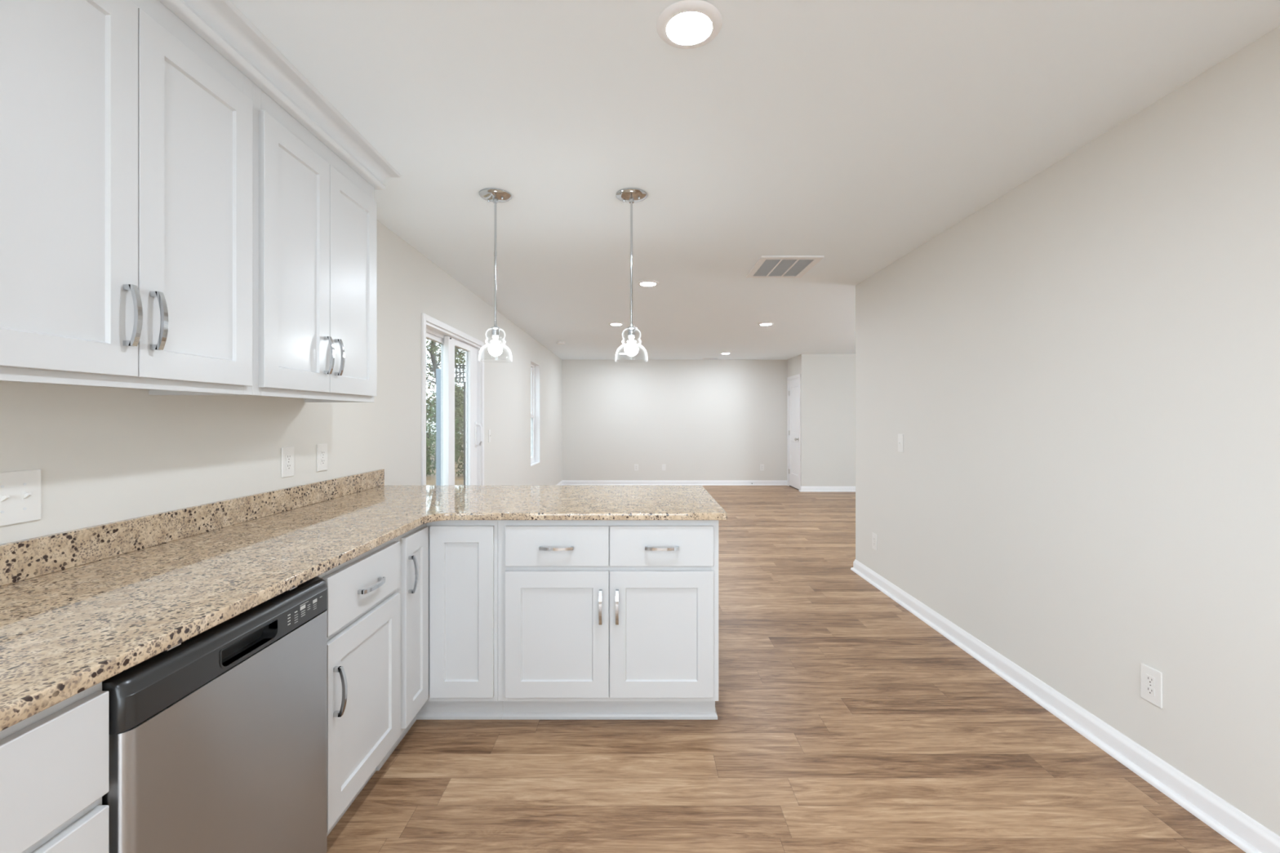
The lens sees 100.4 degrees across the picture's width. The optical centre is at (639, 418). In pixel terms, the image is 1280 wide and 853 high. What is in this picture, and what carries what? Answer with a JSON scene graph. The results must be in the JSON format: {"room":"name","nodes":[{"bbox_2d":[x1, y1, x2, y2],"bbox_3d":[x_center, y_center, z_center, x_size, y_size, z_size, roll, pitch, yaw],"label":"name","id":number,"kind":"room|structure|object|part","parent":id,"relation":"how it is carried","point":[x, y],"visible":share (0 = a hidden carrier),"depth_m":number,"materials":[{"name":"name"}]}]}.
{"room":"kitchen","nodes":[
{"label":"kitchen","id":0,"kind":"room"},
{"bbox_2d":[0,220,561,544],"bbox_3d":[-1.574,0.085,3.530,0.142,2.440,13.660,0,0,0],"label":"wall","id":1,"kind":"structure","parent":0,"point":[104,455],"depth_m":2.16,"materials":[{"name":"paint"}]},
{"bbox_2d":[0,469,41,526],"bbox_3d":[-1.493,0.191,1.276,0.020,0.127,0.120,0,0,0],"label":"light switch","id":2,"kind":"object","parent":1,"relation":"attached to","point":[20,491],"visible":1,"depth_m":1.29,"materials":[{"name":"white plastic"}]},
{"bbox_2d":[0,0,252,395],"bbox_3d":[-1.323,-0.558,1.256,0.358,0.975,0.788,0,0,0],"label":"upper cabinet","id":3,"kind":"object","parent":1,"relation":"attached to","point":[126,136],"visible":1,"depth_m":1.22,"materials":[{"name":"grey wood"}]},
{"bbox_3d":[-1.188,-0.532,1.072,0.019,0.870,0.366,0,0,0],"label":"door","id":4,"kind":"part","parent":3,"relation":"part of","materials":[{"name":"grey wood"}]},
{"bbox_3d":[-1.161,-0.235,1.222,0.034,0.140,0.012,0,0,0],"label":"handle","id":5,"kind":"part","parent":3,"relation":"part of","materials":[{"name":"silver metal"}]},
{"bbox_3d":[-1.161,-0.235,1.290,0.034,0.140,0.012,0,0,0],"label":"handle","id":6,"kind":"part","parent":3,"relation":"part of","materials":[{"name":"silver metal"}]},
{"bbox_3d":[-1.188,-0.532,1.441,0.019,0.870,0.368,0,0,0],"label":"door","id":7,"kind":"part","parent":3,"relation":"part of","materials":[{"name":"grey wood"}]},
{"bbox_2d":[0,469,384,586],"bbox_3d":[-1.492,0.344,1.375,0.020,0.094,3.451,0,0,0],"label":"backsplash","id":8,"kind":"structure","parent":1,"relation":"attached to","point":[24,559],"depth_m":1.62,"materials":[{"name":"stone"}]},
{"bbox_2d":[281,446,294,477],"bbox_3d":[-1.499,0.187,2.276,0.008,0.127,0.079,0,0,0],"label":"wall outlet","id":9,"kind":"object","parent":1,"relation":"attached to","point":[287,453],"visible":1,"depth_m":2.27,"materials":[{"name":"white plastic"}]},
{"bbox_2d":[285,453,291,470],"bbox_3d":[-1.496,0.187,2.276,0.001,0.068,0.033,0,0,0],"label":"receptacle","id":10,"kind":"object","parent":9,"relation":"attached to","point":[288,456],"depth_m":2.27,"materials":[{"name":"grey plastic"}]},
{"bbox_2d":[249,81,377,402],"bbox_3d":[-1.323,-0.558,2.030,0.358,0.975,0.760,0,0,0],"label":"upper cabinet","id":11,"kind":"object","parent":1,"relation":"attached to","point":[314,217],"visible":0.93,"depth_m":1.92,"materials":[{"name":"grey wood"}]},
{"bbox_2d":[159,0,401,190],"bbox_3d":[-1.307,-1.087,1.678,0.390,0.094,1.633,0,0,0],"label":"crown molding","id":12,"kind":"structure","parent":11,"relation":"attached to","point":[220,24],"depth_m":1.71,"materials":[{"name":"white paint"}]},
{"bbox_3d":[-1.188,-0.532,1.853,0.019,0.870,0.354,0,0,0],"label":"door","id":13,"kind":"part","parent":11,"relation":"part of","materials":[{"name":"grey wood"}]},
{"bbox_3d":[-1.161,-0.235,1.998,0.034,0.140,0.012,0,0,0],"label":"handle","id":14,"kind":"part","parent":11,"relation":"part of","materials":[{"name":"silver metal"}]},
{"bbox_3d":[-1.161,-0.235,2.067,0.034,0.140,0.012,0,0,0],"label":"handle","id":15,"kind":"part","parent":11,"relation":"part of","materials":[{"name":"silver metal"}]},
{"bbox_3d":[-1.188,-0.532,2.214,0.019,0.870,0.360,0,0,0],"label":"door","id":16,"kind":"part","parent":11,"relation":"part of","materials":[{"name":"grey wood"}]},
{"bbox_2d":[316,443,327,471],"bbox_3d":[-1.499,0.186,2.522,0.008,0.127,0.079,0,0,0],"label":"wall outlet","id":17,"kind":"object","parent":1,"relation":"attached to","point":[322,449],"visible":1,"depth_m":2.52,"materials":[{"name":"white plastic"}]},
{"bbox_2d":[320,449,324,464],"bbox_3d":[-1.496,0.186,2.522,0.001,0.068,0.033,0,0,0],"label":"receptacle","id":18,"kind":"object","parent":17,"relation":"attached to","point":[322,451],"depth_m":2.52,"materials":[{"name":"white plastic"}]},
{"bbox_2d":[421,312,484,485],"bbox_3d":[-1.556,0.290,4.393,0.179,2.030,1.435,0,0,0],"label":"door","id":19,"kind":"structure","parent":1,"relation":"in","point":[474,368],"depth_m":4.38,"materials":[{"name":"white paint"}]},
{"bbox_3d":[-1.608,0.304,4.105,0.040,1.929,0.730,0,0,0],"label":"fixed panel","id":20,"kind":"part","parent":19,"relation":"part of","materials":[{"name":"clear glass"}]},
{"bbox_3d":[-1.552,0.304,4.667,0.038,1.929,0.757,0,0,0],"label":"sliding panel","id":21,"kind":"part","parent":19,"relation":"part of","materials":[{"name":"white plastic"}]},
{"bbox_3d":[-1.500,0.155,4.990,0.068,0.240,0.044,0,0,0],"label":"handle","id":22,"kind":"part","parent":19,"relation":"part of","materials":[{"name":"white plastic"}]},
{"bbox_2d":[488,429,491,442],"bbox_3d":[-1.493,0.180,5.340,0.020,0.127,0.074,0,0,0],"label":"light switch","id":23,"kind":"object","parent":1,"relation":"attached to","point":[489,430],"visible":1,"depth_m":5.32,"materials":[{"name":"white plastic"}]},
{"bbox_2d":[530,360,540,466],"bbox_3d":[-1.571,-0.062,7.720,0.144,1.475,0.680,0,0,0],"label":"window","id":24,"kind":"structure","parent":1,"relation":"in","point":[535,367],"depth_m":8.05,"materials":[{"name":"white plastic"}]},
{"bbox_3d":[-1.625,-0.383,7.720,0.027,0.751,0.596,0,0,0],"label":"sash","id":25,"kind":"part","parent":24,"relation":"part of","materials":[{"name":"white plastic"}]},
{"bbox_3d":[-1.595,0.296,7.720,0.025,0.673,0.596,0,0,0],"label":"sash","id":26,"kind":"part","parent":24,"relation":"part of","materials":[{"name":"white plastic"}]},
{"bbox_3d":[-1.611,-0.062,7.720,0.065,1.475,0.680,0,0,0],"label":"frame","id":27,"kind":"part","parent":24,"relation":"part of","materials":[{"name":"white plastic"}]},
{"bbox_2d":[555,480,563,485],"bbox_3d":[-1.488,1.258,7.724,0.031,0.095,5.208,0,0,0],"label":"baseboard","id":28,"kind":"structure","parent":1,"relation":"attached to","point":[560,483],"depth_m":10.06,"materials":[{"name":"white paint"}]},
{"bbox_2d":[561,360,787,479],"bbox_3d":[0.615,0.085,10.410,4.520,2.440,0.100,0,0,0],"label":"wall","id":29,"kind":"structure","parent":0,"point":[700,420],"depth_m":10.36,"materials":[{"name":"paint"}]},
{"bbox_2d":[634,464,638,471],"bbox_3d":[-0.060,0.959,10.356,0.079,0.127,0.008,0,0,0],"label":"wall outlet","id":30,"kind":"object","parent":29,"relation":"attached to","point":[636,466],"visible":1,"depth_m":10.35,"materials":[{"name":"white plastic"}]},
{"bbox_2d":[561,480,786,485],"bbox_3d":[0.686,1.258,10.345,4.378,0.095,0.031,0,0,0],"label":"baseboard","id":31,"kind":"structure","parent":29,"relation":"attached to","point":[565,482],"depth_m":10.35,"materials":[{"name":"white paint"}]},
{"bbox_2d":[760,464,764,471],"bbox_3d":[2.382,0.959,10.356,0.079,0.127,0.008,0,0,0],"label":"wall outlet","id":32,"kind":"object","parent":29,"relation":"attached to","point":[762,466],"visible":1,"depth_m":10.35,"materials":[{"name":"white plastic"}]},
{"bbox_2d":[230,0,1279,359],"bbox_3d":[2.328,-1.185,3.530,7.945,0.100,13.860,0,0,0],"label":"ceiling","id":33,"kind":"structure","parent":0,"point":[854,134],"depth_m":2.05,"materials":[{"name":"paint"}]},
{"bbox_2d":[478,187,512,363],"bbox_3d":[-0.731,-0.712,2.710,0.167,0.846,0.167,0,0,0],"label":"pendant light","id":34,"kind":"object","parent":33,"relation":"hanging from","point":[494,195],"visible":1,"depth_m":2.70,"materials":[{"name":"silver metal"}]},
{"bbox_2d":[492,334,498,341],"bbox_3d":[-0.731,-0.405,2.710,0.033,0.030,0.033,0,0,0],"label":"socket","id":35,"kind":"object","parent":34,"relation":"attached to","point":[495,337],"depth_m":2.70,"materials":[{"name":"white plastic"}]},
{"bbox_3d":[-0.731,-0.784,2.710,0.013,0.621,0.013,0,0,27],"label":"rod","id":36,"kind":"part","parent":34,"relation":"part of","materials":[{"name":"silver metal"}]},
{"bbox_3d":[-0.731,-0.352,2.710,0.071,0.074,0.071,0,0,0],"label":"light bulb","id":37,"kind":"part","parent":34,"relation":"part of","materials":[{"name":"white glass"}]},
{"bbox_3d":[-0.731,-0.371,2.710,0.167,0.164,0.167,0,0,0],"label":"lamp shade","id":38,"kind":"part","parent":34,"relation":"part of","materials":[{"name":"clear glass"}]},
{"bbox_2d":[556,341,564,344],"bbox_3d":[-1.170,-1.118,7.940,0.130,0.034,0.130,0,0,0],"label":"smoke detector","id":39,"kind":"object","parent":33,"relation":"attached to","point":[557,342],"visible":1,"depth_m":7.89,"materials":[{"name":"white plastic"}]},
{"bbox_2d":[608,322,624,325],"bbox_3d":[-0.278,-1.128,6.410,0.190,0.012,0.190,0,0,0],"label":"recessed light","id":40,"kind":"object","parent":33,"relation":"in","point":[610,323],"visible":1,"depth_m":6.38,"materials":[{"name":"white paint"}]},
{"bbox_2d":[614,187,648,363],"bbox_3d":[-0.040,-0.712,2.710,0.167,0.846,0.167,0,0,0],"label":"pendant light","id":41,"kind":"object","parent":33,"relation":"hanging from","point":[631,195],"visible":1,"depth_m":2.70,"materials":[{"name":"silver metal"}]},
{"bbox_2d":[626,324,635,341],"bbox_3d":[-0.040,-0.433,2.710,0.052,0.086,0.052,0,0,0],"label":"socket","id":42,"kind":"object","parent":41,"relation":"attached to","point":[631,330],"depth_m":2.70,"materials":[{"name":"silver metal"}]},
{"bbox_3d":[-0.040,-0.784,2.710,0.013,0.621,0.013,0,0,-27],"label":"rod","id":43,"kind":"part","parent":41,"relation":"part of","materials":[{"name":"silver metal"}]},
{"bbox_3d":[-0.040,-0.352,2.710,0.071,0.074,0.071,0,0,0],"label":"light bulb","id":44,"kind":"part","parent":41,"relation":"part of","materials":[{"name":"white glass"}]},
{"bbox_3d":[-0.040,-0.371,2.710,0.167,0.164,0.167,0,0,0],"label":"lamp shade","id":45,"kind":"part","parent":41,"relation":"part of","materials":[{"name":"clear glass"}]},
{"bbox_2d":[636,280,659,286],"bbox_3d":[0.073,-1.128,4.480,0.190,0.012,0.190,0,0,0],"label":"recessed light","id":46,"kind":"object","parent":33,"relation":"in","point":[645,282],"visible":1,"depth_m":4.45,"materials":[{"name":"white paint"}]},
{"bbox_2d":[656,0,722,48],"bbox_3d":[0.144,-1.128,1.540,0.190,0.012,0.190,0,0,0],"label":"recessed light","id":47,"kind":"object","parent":33,"relation":"in","point":[685,24],"visible":1,"depth_m":1.52,"materials":[{"name":"white paint"}]},
{"bbox_2d":[702,357,719,359],"bbox_3d":[1.350,-1.130,10.125,0.300,0.009,0.150,0,0,0],"label":"ceiling vent","id":48,"kind":"object","parent":33,"relation":"in","point":[703,357],"visible":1,"depth_m":10.09,"materials":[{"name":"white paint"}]},
{"bbox_2d":[757,322,773,325],"bbox_3d":[1.520,-1.128,6.410,0.190,0.012,0.190,0,0,0],"label":"recessed light","id":49,"kind":"object","parent":33,"relation":"in","point":[761,323],"visible":1,"depth_m":6.37,"materials":[{"name":"white paint"}]},
{"bbox_2d":[746,255,824,277],"bbox_3d":[1.074,-1.130,4.003,0.438,0.010,0.545,0,0,0],"label":"ceiling vent","id":50,"kind":"object","parent":33,"relation":"in","point":[767,266],"visible":1,"depth_m":3.96,"materials":[{"name":"white metal"}]},
{"bbox_2d":[326,485,1245,852],"bbox_3d":[2.328,1.335,3.530,7.945,0.060,13.860,0,0,0],"label":"floor","id":51,"kind":"structure","parent":0,"point":[846,722],"depth_m":2.03,"materials":[{"name":"brown wood"}]},
{"bbox_2d":[0,681,108,852],"bbox_3d":[-1.171,0.863,0.578,0.664,0.882,0.616,0,0,0],"label":"base cabinet","id":52,"kind":"object","parent":51,"relation":"on","point":[54,762],"visible":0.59,"depth_m":0.80,"materials":[{"name":"grey wood"}]},
{"bbox_3d":[-0.882,0.761,0.579,0.019,0.248,0.600,0,0,0],"label":"drawer","id":53,"kind":"part","parent":52,"relation":"part of","materials":[{"name":"grey wood"}]},
{"bbox_2d":[102,577,328,852],"bbox_3d":[-1.164,0.863,1.186,0.618,0.883,0.594,0,0,0],"label":"dishwasher","id":54,"kind":"object","parent":51,"relation":"on","point":[218,738],"visible":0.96,"depth_m":1.13,"materials":[{"name":"silver metal"}]},
{"bbox_2d":[102,577,315,681],"bbox_3d":[-1.187,0.816,1.186,0.572,0.758,0.590,0,0,0],"label":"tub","id":55,"kind":"object","parent":54,"relation":"in","point":[252,637],"depth_m":1.17,"materials":[{"name":"black"}]},
{"bbox_3d":[-0.879,0.485,1.186,0.044,0.085,0.594,0,0,0],"label":"control panel","id":56,"kind":"part","parent":54,"relation":"part of","materials":[{"name":"grey plastic"}]},
{"bbox_2d":[315,537,399,835],"bbox_3d":[-1.171,0.863,1.728,0.664,0.882,0.484,0,0,0],"label":"base cabinet","id":57,"kind":"object","parent":51,"relation":"on","point":[363,610],"visible":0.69,"depth_m":1.69,"materials":[{"name":"grey wood"}]},
{"bbox_3d":[-0.856,0.783,1.527,0.034,0.140,0.012,0,0,0],"label":"handle","id":58,"kind":"part","parent":57,"relation":"part of","materials":[{"name":"silver metal"}]},
{"bbox_3d":[-0.901,0.803,1.728,0.019,0.763,0.484,0,0,0],"label":"frame","id":59,"kind":"part","parent":57,"relation":"part of","materials":[{"name":"grey wood"}]},
{"bbox_3d":[-0.882,0.532,1.720,0.019,0.167,0.449,0,0,0],"label":"drawer","id":60,"kind":"part","parent":57,"relation":"part of","materials":[{"name":"grey wood"}]},
{"bbox_3d":[-0.882,0.899,1.720,0.019,0.525,0.449,0,0,0],"label":"door","id":61,"kind":"part","parent":57,"relation":"part of","materials":[{"name":"grey wood"}]},
{"bbox_3d":[-0.856,0.540,1.722,0.034,0.012,0.140,0,0,0],"label":"handle","id":62,"kind":"part","parent":57,"relation":"part of","materials":[{"name":"silver metal"}]},
{"bbox_2d":[375,520,502,770],"bbox_3d":[-1.048,0.863,2.405,0.910,0.882,0.870,0,0,0],"label":"base cabinet","id":63,"kind":"object","parent":51,"relation":"on","point":[448,588],"visible":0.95,"depth_m":2.21,"materials":[{"name":"grey wood"}]},
{"bbox_3d":[-0.856,0.593,2.022,0.034,0.140,0.012,0,0,0],"label":"handle","id":64,"kind":"part","parent":63,"relation":"part of","materials":[{"name":"silver metal"}]},
{"bbox_3d":[-0.882,0.805,2.103,0.019,0.713,0.213,0,0,0],"label":"door","id":65,"kind":"part","parent":63,"relation":"part of","materials":[{"name":"grey wood"}]},
{"bbox_3d":[-0.739,0.805,2.223,0.264,0.713,0.019,0,0,0],"label":"door","id":66,"kind":"part","parent":63,"relation":"part of","materials":[{"name":"grey wood"}]},
{"bbox_2d":[497,520,718,719],"bbox_3d":[-0.127,0.863,2.510,0.931,0.882,0.661,0,0,0],"label":"base cabinet","id":67,"kind":"object","parent":51,"relation":"on","point":[598,620],"visible":0.92,"depth_m":2.22,"materials":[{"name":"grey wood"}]},
{"bbox_2d":[0,485,726,731],"bbox_3d":[-0.570,0.406,1.377,1.866,0.030,3.453,0,0,0],"label":"countertop","id":68,"kind":"structure","parent":67,"relation":"on","point":[64,633],"depth_m":1.36,"materials":[{"name":"stone"}]},
{"bbox_3d":[-0.342,0.537,2.196,0.140,0.012,0.034,0,0,0],"label":"handle","id":69,"kind":"part","parent":67,"relation":"part of","materials":[{"name":"silver metal"}]},
{"bbox_3d":[-0.342,0.532,2.223,0.431,0.167,0.019,0,0,0],"label":"drawer","id":70,"kind":"part","parent":67,"relation":"part of","materials":[{"name":"grey wood"}]},
{"bbox_3d":[-0.342,0.899,2.223,0.431,0.525,0.019,0,0,0],"label":"door","id":71,"kind":"part","parent":67,"relation":"part of","materials":[{"name":"grey wood"}]},
{"bbox_3d":[-0.160,0.780,2.196,0.012,0.140,0.034,0,0,0],"label":"handle","id":72,"kind":"part","parent":67,"relation":"part of","materials":[{"name":"silver metal"}]},
{"bbox_3d":[-0.091,0.780,2.196,0.012,0.140,0.034,0,0,0],"label":"handle","id":73,"kind":"part","parent":67,"relation":"part of","materials":[{"name":"silver metal"}]},
{"bbox_3d":[0.093,0.532,2.223,0.432,0.167,0.019,0,0,0],"label":"drawer","id":74,"kind":"part","parent":67,"relation":"part of","materials":[{"name":"grey wood"}]},
{"bbox_3d":[0.093,0.899,2.223,0.432,0.525,0.019,0,0,0],"label":"door","id":75,"kind":"part","parent":67,"relation":"part of","materials":[{"name":"grey wood"}]},
{"bbox_3d":[0.093,0.537,2.196,0.140,0.012,0.034,0,0,0],"label":"handle","id":76,"kind":"part","parent":67,"relation":"part of","materials":[{"name":"silver metal"}]},
{"bbox_2d":[787,354,807,486],"bbox_3d":[2.930,0.085,9.910,0.110,2.440,0.900,0,0,0],"label":"wall","id":77,"kind":"structure","parent":0,"point":[797,365],"depth_m":9.46,"materials":[{"name":"paint"}]},
{"bbox_2d":[786,373,800,490],"bbox_3d":[2.894,0.259,9.910,0.182,2.093,0.806,0,0,0],"label":"door","id":78,"kind":"structure","parent":77,"relation":"in","point":[793,383],"depth_m":9.96,"materials":[{"name":"white paint"}]},
{"bbox_2d":[807,354,855,486],"bbox_3d":[4.593,0.085,9.510,3.215,2.440,0.100,0,0,0],"label":"wall","id":79,"kind":"structure","parent":0,"point":[831,378],"depth_m":9.46,"materials":[{"name":"paint"}]},
{"bbox_2d":[799,486,855,492],"bbox_3d":[4.522,1.258,9.466,3.356,0.095,0.074,0,0,0],"label":"baseboard","id":80,"kind":"structure","parent":79,"relation":"attached to","point":[802,489],"depth_m":9.45,"materials":[{"name":"white paint"}]},
{"bbox_2d":[855,26,1279,836],"bbox_3d":[1.917,0.085,0.634,0.130,2.440,7.868,0,0,0],"label":"wall","id":81,"kind":"structure","parent":0,"point":[1078,375],"depth_m":2.07,"materials":[{"name":"paint"}]},
{"bbox_2d":[871,532,877,551],"bbox_3d":[1.848,0.970,4.190,0.008,0.127,0.079,0,0,0],"label":"wall outlet","id":82,"kind":"object","parent":81,"relation":"attached to","point":[874,536],"visible":1,"depth_m":4.18,"materials":[{"name":"white plastic"}]},
{"bbox_2d":[897,434,903,452],"bbox_3d":[1.842,0.177,3.773,0.020,0.127,0.074,0,0,0],"label":"light switch","id":83,"kind":"object","parent":81,"relation":"attached to","point":[900,437],"visible":1,"depth_m":3.77,"materials":[{"name":"white plastic"}]},
{"bbox_2d":[850,559,1279,852],"bbox_3d":[4.011,1.258,0.649,4.379,0.095,7.899,0,0,0],"label":"baseboard","id":84,"kind":"structure","parent":81,"relation":"attached to","point":[1242,830],"depth_m":2.08,"materials":[{"name":"white paint"}]},
{"bbox_2d":[1140,662,1162,708],"bbox_3d":[1.848,0.965,1.926,0.008,0.127,0.079,0,0,0],"label":"wall outlet","id":85,"kind":"object","parent":81,"relation":"attached to","point":[1151,679],"visible":1,"depth_m":1.92,"materials":[{"name":"white plastic"}]},
{"bbox_2d":[1146,674,1155,697],"bbox_3d":[1.845,0.965,1.926,0.001,0.068,0.033,0,0,0],"label":"receptacle","id":86,"kind":"object","parent":85,"relation":"attached to","point":[1150,678],"depth_m":1.92,"materials":[{"name":"grey plastic"}]},
{"label":"outside","id":87,"kind":"structure","parent":0,"visible":0},
{"bbox_2d":[426,433,463,485],"bbox_3d":[-23.332,1.675,15.000,43.335,0.100,80.000,0,0,0],"label":"ground","id":88,"kind":"structure","parent":87,"point":[430,480],"depth_m":14.67,"materials":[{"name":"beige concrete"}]},
{"bbox_2d":[426,400,435,475],"bbox_3d":[-6.054,0.559,14.818,1.357,2.142,1.500,0,0,44],"label":"shrub","id":89,"kind":"object","parent":88,"relation":"on","point":[429,439],"visible":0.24,"depth_m":14.85,"materials":[{"name":"green plant"}]},
{"bbox_2d":[435,368,440,485],"bbox_3d":[-4.525,0.255,12.075,0.140,2.740,0.050,0,0,0],"label":"board","id":90,"kind":"object","parent":88,"relation":"on","point":[437,371],"visible":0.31,"depth_m":12.05,"materials":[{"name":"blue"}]},
{"bbox_2d":[426,338,464,468],"bbox_3d":[-6.467,-2.282,17.215,2.183,7.831,2.650,0,0,-12],"label":"tree","id":91,"kind":"object","parent":88,"relation":"on","point":[432,344],"visible":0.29,"depth_m":17.15,"materials":[{"name":"green plant"}]},
{"bbox_2d":[426,346,465,422],"bbox_3d":[-7.729,-2.264,21.840,2.792,7.786,2.719,0,0,37],"label":"tree","id":92,"kind":"object","parent":88,"relation":"on","point":[456,353],"visible":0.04,"depth_m":21.70,"materials":[{"name":"green plant"}]},
{"bbox_2d":[427,373,463,462],"bbox_3d":[-6.986,-0.110,19.240,1.808,3.518,1.720,0,0,-37],"label":"shrub","id":93,"kind":"object","parent":88,"relation":"on","point":[455,431],"visible":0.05,"depth_m":19.35,"materials":[{"name":"green plant"}]},
{"bbox_2d":[426,346,465,430],"bbox_3d":[-9.159,-1.839,26.479,2.827,6.932,3.006,0,0,42],"label":"tree","id":94,"kind":"object","parent":88,"relation":"on","point":[439,347],"visible":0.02,"depth_m":26.24,"materials":[{"name":"green plant"}]},
{"bbox_2d":[431,377,465,449],"bbox_3d":[-8.475,-0.208,23.954,2.072,3.739,1.759,0,0,0],"label":"shrub","id":95,"kind":"object","parent":88,"relation":"on","point":[462,378],"visible":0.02,"depth_m":24.07,"materials":[{"name":"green plant"}]},
{"bbox_2d":[454,394,463,475],"bbox_3d":[-4.727,0.492,14.902,1.444,2.274,1.425,0,0,0],"label":"shrub","id":96,"kind":"object","parent":88,"relation":"on","point":[461,423],"visible":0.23,"depth_m":14.75,"materials":[{"name":"green plant"}]},
{"bbox_2d":[454,364,465,485],"bbox_3d":[-3.540,0.282,10.620,0.270,2.685,0.080,0,0,0],"label":"post","id":97,"kind":"object","parent":88,"relation":"on","point":[455,366],"visible":0.47,"depth_m":10.58,"materials":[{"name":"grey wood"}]},
{"bbox_3d":[-3.455,0.460,10.620,0.070,2.330,0.070,0,0,0],"label":"post","id":98,"kind":"part","parent":97,"relation":"part of","materials":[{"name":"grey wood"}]}
]}

